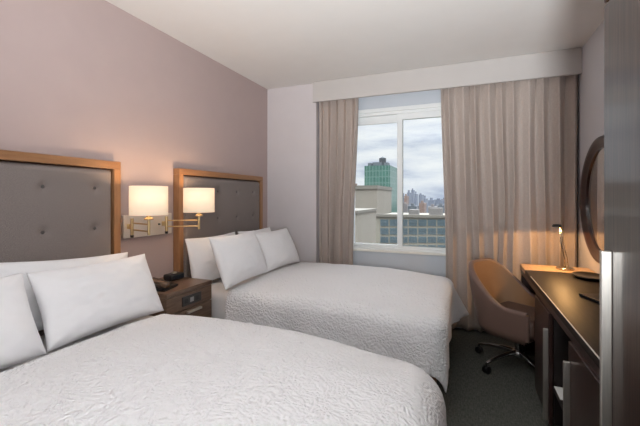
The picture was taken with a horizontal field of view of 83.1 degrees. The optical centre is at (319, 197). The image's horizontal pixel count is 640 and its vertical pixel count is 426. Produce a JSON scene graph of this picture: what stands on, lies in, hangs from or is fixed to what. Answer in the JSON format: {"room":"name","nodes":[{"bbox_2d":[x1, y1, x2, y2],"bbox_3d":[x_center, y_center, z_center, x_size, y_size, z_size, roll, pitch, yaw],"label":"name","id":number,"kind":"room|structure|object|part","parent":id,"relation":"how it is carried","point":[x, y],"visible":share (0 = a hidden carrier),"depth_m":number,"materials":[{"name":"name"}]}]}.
{"room":"hotel room","nodes":[
{"label":"hotel room","id":0,"kind":"room"},
{"bbox_2d":[0,0,266,277],"bbox_3d":[-1.883,0.006,1.576,0.150,2.688,7.020,0,0,22],"label":"wall","id":1,"kind":"structure","parent":0,"point":[89,79],"depth_m":2.58,"materials":[{"name":"beige paint"}]},
{"bbox_2d":[121,186,214,238],"bbox_3d":[-1.133,0.104,2.692,0.407,0.367,0.747,0,0,22],"label":"wall sconce","id":2,"kind":"object","parent":1,"relation":"attached to","point":[148,215],"visible":1,"depth_m":2.58,"materials":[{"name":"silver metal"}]},
{"bbox_3d":[-1.150,0.198,2.426,0.017,0.105,0.017,0,0,22],"label":"stem","id":3,"kind":"part","parent":2,"relation":"part of","materials":[{"name":"gold metal"}]},
{"bbox_3d":[-1.150,0.018,2.426,0.240,0.193,0.240,0,0,22],"label":"lamp shade","id":4,"kind":"part","parent":2,"relation":"part of","materials":[{"name":"white fabric"}]},
{"bbox_3d":[-1.093,0.178,2.877,0.246,0.010,0.010,0,0,-11],"label":"arm","id":5,"kind":"part","parent":2,"relation":"part of","materials":[{"name":"gold metal"}]},
{"bbox_3d":[-1.093,0.225,2.877,0.246,0.010,0.010,0,0,-11],"label":"arm","id":6,"kind":"part","parent":2,"relation":"part of","materials":[{"name":"gold metal"}]},
{"bbox_3d":[-0.972,0.018,2.901,0.240,0.193,0.240,0,0,22],"label":"lamp shade","id":7,"kind":"part","parent":2,"relation":"part of","materials":[{"name":"white fabric"}]},
{"bbox_2d":[150,277,211,317],"bbox_3d":[-1.117,0.963,2.664,0.452,0.655,0.460,0,0,22],"label":"nightstand","id":8,"kind":"object","parent":1,"relation":"attached to","point":[192,296],"visible":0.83,"depth_m":2.59,"materials":[{"name":"brown wood"}]},
{"bbox_2d":[152,277,177,291],"bbox_3d":[-1.134,0.589,2.541,0.200,0.091,0.180,0,0,8],"label":"telephone","id":9,"kind":"object","parent":8,"relation":"on","point":[161,285],"visible":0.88,"depth_m":2.48,"materials":[{"name":"black plastic"}]},
{"bbox_2d":[163,271,183,280],"bbox_3d":[-1.137,0.605,2.812,0.092,0.060,0.140,0,0,22],"label":"alarm clock","id":10,"kind":"object","parent":8,"relation":"on","point":[174,275],"visible":0.96,"depth_m":2.77,"materials":[{"name":"black plastic"}]},
{"bbox_3d":[-0.933,0.724,2.590,0.018,0.112,0.456,0,0,22],"label":"outlet rail","id":11,"kind":"part","parent":8,"relation":"part of","materials":[{"name":"brown wood"}]},
{"bbox_3d":[-0.919,0.724,2.590,0.011,0.067,0.190,0,0,22],"label":"outlet panel","id":12,"kind":"part","parent":8,"relation":"part of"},
{"bbox_3d":[-0.933,0.891,2.590,0.018,0.208,0.456,0,0,22],"label":"drawer","id":13,"kind":"part","parent":8,"relation":"part of","materials":[{"name":"brown wood"}]},
{"bbox_3d":[-0.906,0.808,2.609,0.020,0.018,0.145,0,0,22],"label":"handle","id":14,"kind":"part","parent":8,"relation":"part of","materials":[{"name":"silver metal"}]},
{"bbox_2d":[267,84,318,264],"bbox_3d":[-0.275,0.006,4.505,0.650,2.688,0.385,0,0,22],"label":"wall","id":15,"kind":"structure","parent":0,"point":[292,114],"depth_m":4.30,"materials":[{"name":"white paint"}]},
{"bbox_2d":[106,0,607,88],"bbox_3d":[-0.317,-1.398,0.947,3.525,0.120,7.020,0,0,22],"label":"ceiling","id":16,"kind":"structure","parent":0,"point":[272,44],"depth_m":2.88,"materials":[{"name":"paint"}]},
{"bbox_2d":[313,47,581,102],"bbox_3d":[1.124,-1.220,3.695,2.593,0.231,0.030,0,0,22],"label":"valance board","id":17,"kind":"object","parent":16,"relation":"attached to","point":[566,62],"visible":1,"depth_m":3.59,"materials":[{"name":"white paint"}]},
{"bbox_2d":[353,89,459,327],"bbox_3d":[1.247,0.006,3.966,2.575,2.688,0.250,0,0,22],"label":"wall","id":18,"kind":"structure","parent":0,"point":[435,265],"depth_m":3.97,"materials":[{"name":"paint"}]},
{"bbox_2d":[319,98,358,264],"bbox_3d":[0.210,0.028,4.148,0.480,2.595,0.101,0,0,22],"label":"curtain","id":19,"kind":"object","parent":18,"relation":"hanging from","point":[338,119],"visible":0.73,"depth_m":4.15,"materials":[{"name":"beige fabric"}]},
{"bbox_2d":[353,103,445,255],"bbox_3d":[0.900,-0.200,4.022,1.290,1.615,0.145,0,0,22],"label":"window","id":20,"kind":"structure","parent":18,"relation":"attached to","point":[388,115],"depth_m":4.00,"materials":[{"name":"white paint"}]},
{"bbox_3d":[0.651,-0.189,4.165,0.600,1.513,0.035,0,0,22],"label":"sash","id":21,"kind":"part","parent":20,"relation":"part of","materials":[{"name":"clear glass"}]},
{"bbox_3d":[0.885,0.597,3.985,1.290,0.022,0.065,0,0,22],"label":"sill","id":22,"kind":"part","parent":20,"relation":"part of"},
{"bbox_3d":[0.882,-0.986,3.978,1.270,0.042,0.030,0,0,22],"label":"head trim","id":23,"kind":"part","parent":20,"relation":"part of","materials":[{"name":"white paint"}]},
{"bbox_3d":[1.154,-0.189,3.920,0.622,1.513,0.035,0,0,22],"label":"sash","id":24,"kind":"part","parent":20,"relation":"part of","materials":[{"name":"white paint"}]},
{"bbox_2d":[441,75,577,332],"bbox_3d":[1.798,0.028,3.507,1.190,2.595,0.097,0,0,22],"label":"curtain","id":25,"kind":"object","parent":18,"relation":"hanging from","point":[509,149],"visible":0.73,"depth_m":3.49,"materials":[{"name":"beige fabric"}]},
{"bbox_2d":[437,328,552,425],"bbox_3d":[-0.317,1.410,0.947,3.525,0.120,7.020,0,0,22],"label":"floor","id":26,"kind":"structure","parent":0,"point":[506,396],"depth_m":2.58,"materials":[{"name":"grey carpet"}]},
{"bbox_2d":[0,150,120,335],"bbox_3d":[-1.639,0.551,1.888,0.066,1.597,1.300,0,0,22],"label":"headboard","id":27,"kind":"object","parent":26,"relation":"on","point":[53,207],"visible":0.54,"depth_m":2.09,"materials":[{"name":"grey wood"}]},
{"bbox_3d":[-1.639,-0.222,1.888,0.066,0.050,1.300,0,0,22],"label":"rail","id":28,"kind":"part","parent":27,"relation":"part of","materials":[{"name":"brown wood"}]},
{"bbox_3d":[-1.406,0.577,2.467,0.066,1.547,0.050,0,0,22],"label":"post","id":29,"kind":"part","parent":27,"relation":"part of","materials":[{"name":"brown wood"}]},
{"bbox_2d":[0,315,152,371],"bbox_3d":[-0.681,1.046,1.476,1.985,0.608,1.310,0,0,22],"label":"bed","id":30,"kind":"object","parent":26,"relation":"on","point":[98,333],"visible":0.02,"depth_m":1.91,"materials":[{"name":"beige fabric"}]},
{"bbox_2d":[0,273,46,368],"bbox_3d":[-1.436,0.533,1.367,0.251,0.360,0.665,0,0,20],"label":"pillow","id":31,"kind":"object","parent":30,"relation":"on","point":[20,339],"visible":1,"depth_m":1.55,"materials":[{"name":"white fabric"}]},
{"bbox_2d":[0,252,127,330],"bbox_3d":[-1.398,0.519,2.042,0.183,0.417,0.766,0,0,27],"label":"pillow","id":32,"kind":"object","parent":30,"relation":"on","point":[6,268],"visible":0.2,"depth_m":1.85,"materials":[{"name":"white fabric"}]},
{"bbox_2d":[26,254,163,351],"bbox_3d":[-1.198,0.538,2.010,0.249,0.350,0.681,0,0,26],"label":"pillow","id":33,"kind":"object","parent":30,"relation":"on","point":[75,303],"visible":1,"depth_m":1.87,"materials":[{"name":"white fabric"}]},
{"bbox_2d":[0,314,446,425],"bbox_3d":[-0.399,0.983,1.368,1.681,0.675,1.492,0,0,22],"label":"coverlet","id":34,"kind":"object","parent":30,"relation":"on","point":[162,369],"visible":1,"depth_m":1.32,"materials":[{"name":"white fabric"}]},
{"bbox_2d":[173,168,262,278],"bbox_3d":[-0.946,0.551,3.613,0.066,1.597,1.330,0,0,22],"label":"headboard","id":35,"kind":"object","parent":26,"relation":"on","point":[238,198],"visible":0.36,"depth_m":3.45,"materials":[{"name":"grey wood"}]},
{"bbox_3d":[-1.184,0.577,3.020,0.066,1.547,0.050,0,0,22],"label":"post","id":36,"kind":"part","parent":35,"relation":"part of","materials":[{"name":"brown wood"}]},
{"bbox_3d":[-0.946,-0.222,3.613,0.066,0.050,1.330,0,0,22],"label":"rail","id":37,"kind":"part","parent":35,"relation":"part of","materials":[{"name":"brown wood"}]},
{"bbox_3d":[-0.707,0.577,4.207,0.066,1.547,0.050,0,0,22],"label":"post","id":38,"kind":"part","parent":35,"relation":"part of","materials":[{"name":"brown wood"}]},
{"bbox_2d":[211,265,436,382],"bbox_3d":[0.020,1.046,3.220,1.985,0.608,1.300,0,0,22],"label":"bed","id":39,"kind":"object","parent":26,"relation":"on","point":[219,294],"visible":0.02,"depth_m":2.87,"materials":[{"name":"beige fabric"}]},
{"bbox_2d":[185,232,234,279],"bbox_3d":[-0.923,0.526,3.222,0.166,0.391,0.694,0,0,25],"label":"pillow","id":40,"kind":"object","parent":39,"relation":"on","point":[202,261],"visible":0.48,"depth_m":3.00,"materials":[{"name":"white fabric"}]},
{"bbox_3d":[0.020,0.874,3.220,1.985,0.263,1.300,0,0,22],"label":"mattress","id":41,"kind":"part","parent":39,"relation":"part of","materials":[{"name":"white fabric"}]},
{"bbox_2d":[238,227,270,233],"bbox_3d":[-0.651,0.526,3.840,0.161,0.391,0.643,0,0,20],"label":"pillow","id":42,"kind":"object","parent":39,"relation":"on","point":[267,229],"visible":0.12,"depth_m":3.89,"materials":[{"name":"white fabric"}]},
{"bbox_2d":[225,262,468,391],"bbox_3d":[0.350,0.906,3.092,1.726,0.531,1.496,0,0,22],"label":"coverlet","id":43,"kind":"object","parent":39,"relation":"on","point":[404,315],"visible":0.92,"depth_m":2.53,"materials":[{"name":"white fabric"}]},
{"bbox_2d":[209,230,267,289],"bbox_3d":[-0.653,0.492,3.018,0.235,0.383,0.680,0,0,19],"label":"pillow","id":44,"kind":"object","parent":43,"relation":"on","point":[239,258],"visible":1,"depth_m":2.84,"materials":[{"name":"white fabric"}]},
{"bbox_2d":[255,228,299,271],"bbox_3d":[-0.425,0.512,3.678,0.247,0.362,0.642,0,0,26],"label":"pillow","id":45,"kind":"object","parent":43,"relation":"on","point":[278,248],"visible":0.85,"depth_m":3.55,"materials":[{"name":"white fabric"}]},
{"bbox_2d":[468,258,534,373],"bbox_3d":[1.567,0.942,2.910,0.683,0.814,0.675,0,0,-34],"label":"office chair","id":46,"kind":"object","parent":26,"relation":"on","point":[504,306],"visible":0.75,"depth_m":2.89,"materials":[{"name":"beige leather"}]},
{"bbox_3d":[1.476,1.247,3.034,0.040,0.069,0.293,0,0,-38],"label":"leg","id":47,"kind":"part","parent":46,"relation":"part of","materials":[{"name":"silver metal"}]},
{"bbox_3d":[1.418,1.247,2.829,0.293,0.069,0.040,0,0,-20],"label":"leg","id":48,"kind":"part","parent":46,"relation":"part of","materials":[{"name":"silver metal"}]},
{"bbox_3d":[1.591,0.965,2.887,0.444,0.140,0.440,0,0,-34],"label":"seat","id":49,"kind":"part","parent":46,"relation":"part of","materials":[{"name":"brown leather"}]},
{"bbox_3d":[1.592,1.247,2.710,0.040,0.069,0.293,0,0,-1],"label":"leg","id":50,"kind":"part","parent":46,"relation":"part of","materials":[{"name":"silver metal"}]},
{"bbox_3d":[1.762,1.247,2.842,0.293,0.068,0.040,0,0,16],"label":"leg","id":51,"kind":"part","parent":46,"relation":"part of","materials":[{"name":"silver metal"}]},
{"bbox_2d":[520,264,599,425],"bbox_3d":[1.597,0.968,2.114,0.535,0.764,2.215,0,0,22],"label":"desk","id":52,"kind":"object","parent":26,"relation":"on","point":[566,345],"visible":0.64,"depth_m":2.06,"materials":[{"name":"brown wood"}]},
{"bbox_3d":[2.020,1.009,3.116,0.498,0.682,0.030,0,0,22],"label":"panel","id":53,"kind":"part","parent":52,"relation":"part of","materials":[{"name":"brown wood"}]},
{"bbox_3d":[1.426,0.997,2.310,0.020,0.646,0.454,0,0,22],"label":"door","id":54,"kind":"part","parent":52,"relation":"part of","materials":[{"name":"brown wood"}]},
{"bbox_3d":[1.327,1.036,2.124,0.026,0.537,0.018,0,0,22],"label":"handle","id":55,"kind":"part","parent":52,"relation":"part of","materials":[{"name":"silver metal"}]},
{"bbox_2d":[553,386,562,410],"bbox_3d":[1.487,1.090,1.808,0.477,0.020,0.383,0,0,22],"label":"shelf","id":56,"kind":"object","parent":52,"relation":"attached to","point":[560,401],"depth_m":1.95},
{"bbox_2d":[554,386,562,399],"bbox_3d":[1.353,1.077,1.981,0.088,0.004,0.145,0,0,22],"label":"paper card","id":57,"kind":"object","parent":52,"relation":"on","point":[559,390],"visible":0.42,"depth_m":2.01,"materials":[{"name":"white paper"}]},
{"bbox_2d":[552,224,574,270],"bbox_3d":[2.007,0.402,2.981,0.161,0.372,0.132,0,0,22],"label":"desk lamp","id":58,"kind":"object","parent":52,"relation":"on","point":[565,268],"visible":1,"depth_m":2.97,"materials":[{"name":"metal"}]},
{"bbox_3d":[2.002,0.404,2.980,0.047,0.333,0.014,0,0,6],"label":"stem","id":59,"kind":"part","parent":58,"relation":"part of","materials":[{"name":"metal"}]},
{"bbox_3d":[2.015,0.404,2.974,0.061,0.333,0.010,0,0,11],"label":"stem","id":60,"kind":"part","parent":58,"relation":"part of","materials":[{"name":"metal"}]},
{"bbox_3d":[1.272,0.588,1.941,0.005,0.004,1.650,0,0,22],"label":"edge trim","id":61,"kind":"part","parent":52,"relation":"part of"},
{"bbox_3d":[1.150,1.034,1.684,0.026,0.543,0.018,0,0,22],"label":"handle","id":62,"kind":"part","parent":52,"relation":"part of","materials":[{"name":"silver metal"}]},
{"bbox_3d":[1.076,0.997,1.439,0.020,0.646,0.563,0,0,22],"label":"door","id":63,"kind":"part","parent":52,"relation":"part of","materials":[{"name":"brown wood"}]},
{"bbox_2d":[571,271,599,280],"bbox_3d":[1.978,0.577,2.654,0.208,0.022,0.278,0,0,22],"label":"tray","id":64,"kind":"object","parent":52,"relation":"on","point":[590,276],"visible":0.77,"depth_m":2.69,"materials":[{"name":"brown wood"}]},
{"bbox_2d":[579,293,599,303],"bbox_3d":[1.673,0.580,2.021,0.244,0.016,0.300,0,0,4],"label":"folder","id":65,"kind":"object","parent":52,"relation":"on","point":[594,297],"visible":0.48,"depth_m":2.10,"materials":[{"name":"black plastic"}]},
{"bbox_2d":[600,0,639,425],"bbox_3d":[0.982,0.007,0.627,0.569,2.685,0.977,0,0,22],"label":"wardrobe","id":66,"kind":"object","parent":26,"relation":"on","point":[620,257],"visible":1,"depth_m":1.04,"materials":[{"name":"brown wood"}]},
{"bbox_3d":[0.890,0.458,1.125,0.027,0.585,0.020,0,0,22],"label":"handle","id":67,"kind":"part","parent":66,"relation":"part of","materials":[{"name":"silver metal"}]},
{"bbox_2d":[577,20,603,273],"bbox_3d":[1.248,0.006,0.317,0.150,2.688,7.020,0,0,22],"label":"wall","id":68,"kind":"structure","parent":0,"point":[591,80],"depth_m":3.04,"materials":[{"name":"grey paint"}]},
{"bbox_2d":[580,135,603,262],"bbox_3d":[2.079,0.015,2.662,0.054,0.954,0.954,0,0,22],"label":"wall mirror","id":69,"kind":"object","parent":68,"relation":"attached to","point":[592,177],"visible":0.55,"depth_m":2.85,"materials":[{"name":"brown wood"}]},
{"bbox_2d":[587,147,603,250],"bbox_3d":[2.092,0.015,2.656,0.006,0.782,0.782,0,0,22],"label":"mirror glass","id":70,"kind":"object","parent":69,"relation":"attached to","point":[595,165],"depth_m":2.80,"materials":[{"name":"mirror"}]},
{"label":"outside","id":71,"kind":"structure","parent":0,"visible":0},
{"bbox_3d":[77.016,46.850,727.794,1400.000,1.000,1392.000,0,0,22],"label":"ground","id":72,"kind":"structure","parent":71,"visible":0},
{"bbox_2d":[355,208,376,243],"bbox_3d":[3.548,23.792,39.502,3.564,45.116,8.250,0,0,22],"label":"building","id":73,"kind":"structure","parent":72,"relation":"on","point":[365,218],"depth_m":38.51,"materials":[{"name":"beige concrete"}]},
{"bbox_2d":[355,185,391,213],"bbox_3d":[11.310,21.671,95.579,12.077,49.358,18.400,0,0,22],"label":"building","id":74,"kind":"structure","parent":72,"relation":"on","point":[366,196],"depth_m":86.63,"materials":[{"name":"beige concrete"}]},
{"bbox_2d":[364,157,396,212],"bbox_3d":[35.302,11.828,204.597,13.801,69.045,26.000,0,0,22],"label":"tower","id":75,"kind":"structure","parent":72,"relation":"on","point":[381,173],"depth_m":193.82,"materials":[{"name":"green glass"}]},
{"bbox_3d":[34.228,-19.995,197.485,3.800,5.400,3.800,0,0,22],"label":"water tank","id":76,"kind":"part","parent":75,"relation":"part of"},
{"bbox_2d":[403,202,408,212],"bbox_3d":[61.152,24.622,261.051,4.870,43.457,10.043,0,0,22],"label":"building","id":77,"kind":"structure","parent":72,"relation":"on","point":[405,206],"depth_m":256.11,"materials":[{"name":"grey concrete"}]},
{"bbox_2d":[404,194,408,203],"bbox_3d":[101.183,20.861,422.045,2.983,50.978,18.658,0,0,22],"label":"building","id":78,"kind":"structure","parent":72,"relation":"on","point":[406,198],"depth_m":413.69,"materials":[{"name":"concrete"}]},
{"bbox_2d":[407,190,411,205],"bbox_3d":[160.375,16.156,646.386,3.294,60.388,39.117,0,0,22],"label":"building","id":79,"kind":"structure","parent":72,"relation":"on","point":[409,194],"depth_m":642.76,"materials":[{"name":"grey concrete"}]},
{"bbox_2d":[376,208,445,246],"bbox_3d":[23.241,24.043,65.940,22.952,44.614,16.300,0,0,22],"label":"building","id":80,"kind":"structure","parent":72,"relation":"on","point":[419,229],"depth_m":60.61,"materials":[{"name":"beige glass"}]},
{"bbox_2d":[411,188,414,202],"bbox_3d":[179.790,14.005,697.646,3.037,64.689,28.721,0,0,22],"label":"building","id":81,"kind":"structure","parent":72,"relation":"on","point":[412,190],"depth_m":687.90,"materials":[{"name":"grey concrete"}]},
{"bbox_2d":[408,203,418,212],"bbox_3d":[59.786,24.847,230.550,5.248,43.006,12.425,0,0,22],"label":"building","id":82,"kind":"structure","parent":72,"relation":"on","point":[412,206],"depth_m":225.63,"materials":[{"name":"stone"}]},
{"bbox_2d":[414,191,417,205],"bbox_3d":[148.359,18.176,556.257,2.449,56.348,22.904,0,0,22],"label":"building","id":83,"kind":"structure","parent":72,"relation":"on","point":[415,194],"depth_m":548.25,"materials":[{"name":"grey concrete"}]},
{"bbox_2d":[418,193,423,205],"bbox_3d":[145.846,19.892,519.609,4.061,52.916,33.022,0,0,22],"label":"building","id":84,"kind":"structure","parent":72,"relation":"on","point":[420,196],"depth_m":505.00,"materials":[{"name":"grey concrete"}]},
{"bbox_2d":[419,201,425,212],"bbox_3d":[101.999,24.479,358.048,5.034,43.742,20.508,0,0,22],"label":"building","id":85,"kind":"structure","parent":72,"relation":"on","point":[422,206],"depth_m":348.61,"materials":[{"name":"brick"}]},
{"bbox_2d":[424,196,427,212],"bbox_3d":[175.526,21.230,600.139,3.636,50.241,44.599,0,0,22],"label":"building","id":86,"kind":"structure","parent":72,"relation":"on","point":[425,198],"depth_m":596.06,"materials":[{"name":"grey concrete"}]},
{"bbox_2d":[428,198,435,205],"bbox_3d":[214.742,22.913,691.514,11.143,46.873,43.416,0,0,22],"label":"building","id":87,"kind":"structure","parent":72,"relation":"on","point":[431,201],"depth_m":672.71,"materials":[{"name":"grey concrete"}]},
{"bbox_2d":[428,204,437,212],"bbox_3d":[74.005,25.136,236.190,5.197,42.428,13.498,0,0,22],"label":"building","id":88,"kind":"structure","parent":72,"relation":"on","point":[432,205],"depth_m":230.93,"materials":[{"name":"grey concrete"}]},
{"bbox_2d":[434,198,440,204],"bbox_3d":[243.740,23.517,738.904,17.371,45.667,32.988,0,0,22],"label":"building","id":89,"kind":"structure","parent":72,"relation":"on","point":[438,200],"depth_m":724.27,"materials":[{"name":"grey concrete"}]},
{"bbox_2d":[436,203,444,212],"bbox_3d":[98.556,25.293,292.549,7.518,42.115,16.395,0,0,22],"label":"building","id":90,"kind":"structure","parent":72,"relation":"on","point":[440,205],"depth_m":284.81,"materials":[{"name":"stone"}]}
]}

